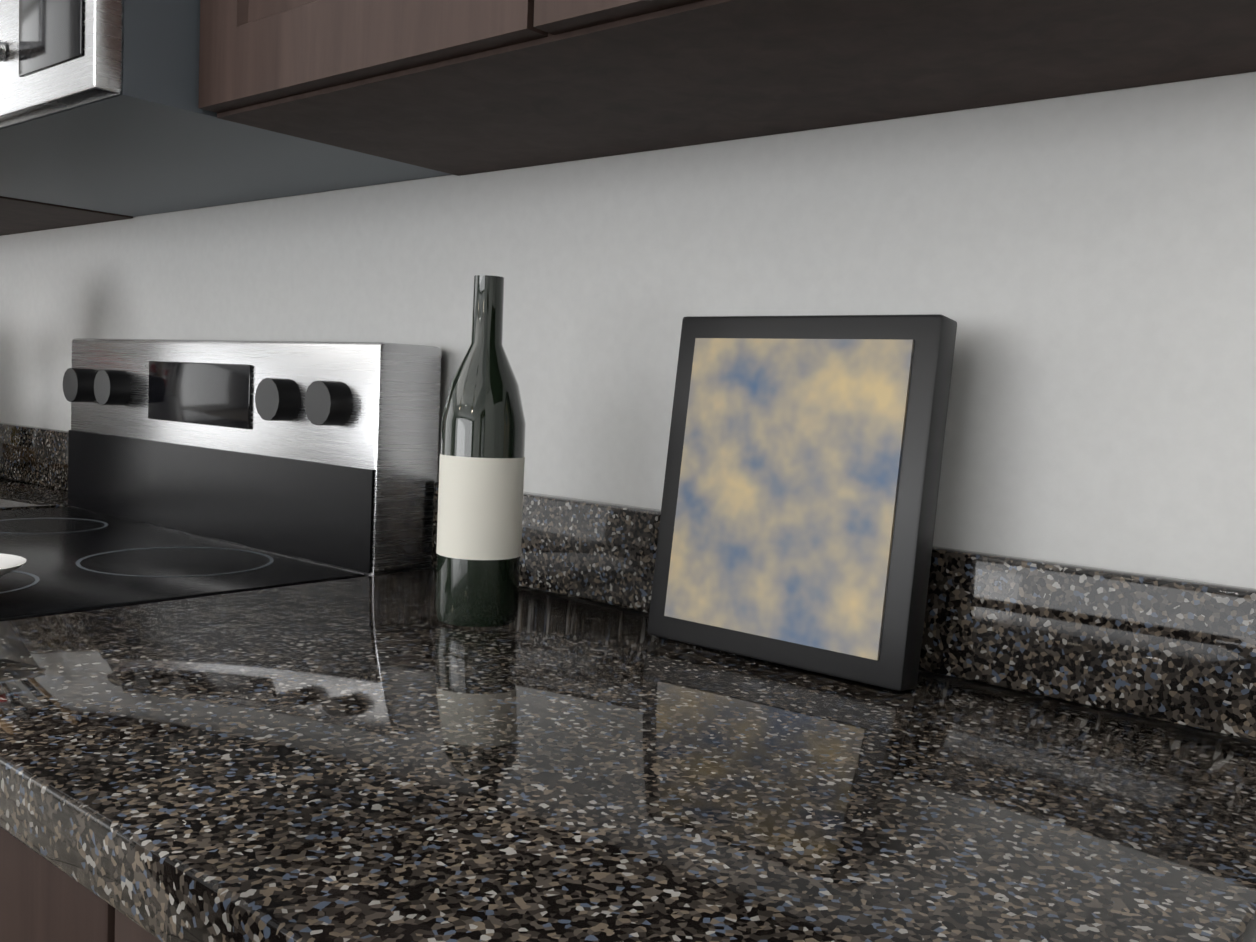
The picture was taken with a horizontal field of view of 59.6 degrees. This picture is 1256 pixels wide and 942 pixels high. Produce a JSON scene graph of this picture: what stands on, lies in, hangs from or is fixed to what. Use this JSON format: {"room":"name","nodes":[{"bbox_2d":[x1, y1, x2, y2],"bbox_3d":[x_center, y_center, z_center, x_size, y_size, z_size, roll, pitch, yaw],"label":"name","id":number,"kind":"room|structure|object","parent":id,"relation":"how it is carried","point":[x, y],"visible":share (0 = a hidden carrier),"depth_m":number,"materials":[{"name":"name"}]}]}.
{"room":"kitchen","nodes":[
{"label":"kitchen","id":0,"kind":"room"},
{"bbox_2d":[0,72,1255,588],"bbox_3d":[-0.467,-0.362,1.556,2.625,2.720,0.120,6,5,39],"label":"wall","id":1,"kind":"structure","parent":0,"point":[1080,268],"depth_m":0.92,"materials":[{"name":"paint"}]},
{"bbox_2d":[0,196,132,235],"bbox_3d":[-1.017,-0.881,1.705,0.402,0.940,0.318,6,5,39],"label":"upper cabinet","id":2,"kind":"object","parent":1,"relation":"attached to","point":[17,216],"depth_m":1.75,"materials":[{"name":"brown wood"}]},
{"bbox_2d":[198,0,758,175],"bbox_3d":[-0.108,-0.783,0.958,0.428,0.940,0.318,6,5,39],"label":"upper cabinet","id":3,"kind":"object","parent":1,"relation":"attached to","point":[462,86],"depth_m":0.93,"materials":[{"name":"brown wood"}]},
{"bbox_2d":[0,0,452,216],"bbox_3d":[-0.623,-0.591,1.300,0.754,0.456,0.454,6,5,39],"label":"microwave","id":4,"kind":"object","parent":3,"relation":"attached to","point":[100,110],"visible":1,"depth_m":1.10,"materials":[{"name":"grey metal"}]},
{"bbox_2d":[528,0,1255,135],"bbox_3d":[0.222,-0.748,0.687,0.429,0.940,0.318,6,5,39],"label":"upper cabinet","id":5,"kind":"object","parent":1,"relation":"attached to","point":[762,67],"depth_m":0.73,"materials":[{"name":"brown wood"}]},
{"bbox_3d":[-3.453,0.996,0.163,9.700,0.060,9.600,6,5,39],"label":"floor","id":6,"kind":"structure","parent":0,"visible":0},
{"bbox_2d":[0,827,161,941],"bbox_3d":[-0.693,0.569,1.307,2.446,0.880,0.598,6,5,39],"label":"base cabinet","id":7,"kind":"object","parent":6,"relation":"on","point":[42,899],"visible":0.1,"depth_m":0.59,"materials":[{"name":"brown wood"}]},
{"bbox_2d":[0,422,1255,941],"bbox_3d":[-0.669,0.062,1.260,2.463,0.140,0.613,6,5,39],"label":"countertop","id":8,"kind":"structure","parent":7,"relation":"on","point":[1040,752],"depth_m":0.64,"materials":[{"name":"stone"}]},
{"bbox_2d":[435,275,525,626],"bbox_3d":[-0.132,-0.019,0.992,0.077,0.310,0.077,6,5,39],"label":"wine bottle","id":9,"kind":"object","parent":8,"relation":"on","point":[480,495],"visible":1,"depth_m":0.97,"materials":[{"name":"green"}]},
{"bbox_2d":[647,314,956,690],"bbox_3d":[0.133,0.015,0.891,0.240,0.281,0.060,6,5,39],"label":"picture frame","id":10,"kind":"object","parent":8,"relation":"on","point":[800,491],"visible":1,"depth_m":0.86,"materials":[{"name":"black plastic"}]},
{"bbox_2d":[0,338,440,621],"bbox_3d":[-0.747,0.420,1.280,0.754,1.175,0.683,6,5,39],"label":"range","id":11,"kind":"object","parent":6,"relation":"on","point":[199,468],"visible":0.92,"depth_m":1.30,"materials":[{"name":"grey"}]},
{"bbox_2d":[0,553,26,576],"bbox_3d":[-0.603,0.089,0.970,0.124,0.016,0.124,6,5,39],"label":"dish","id":12,"kind":"object","parent":11,"relation":"on","point":[9,563],"visible":1,"depth_m":1.01,"materials":[{"name":"white ceramic"}]}
]}

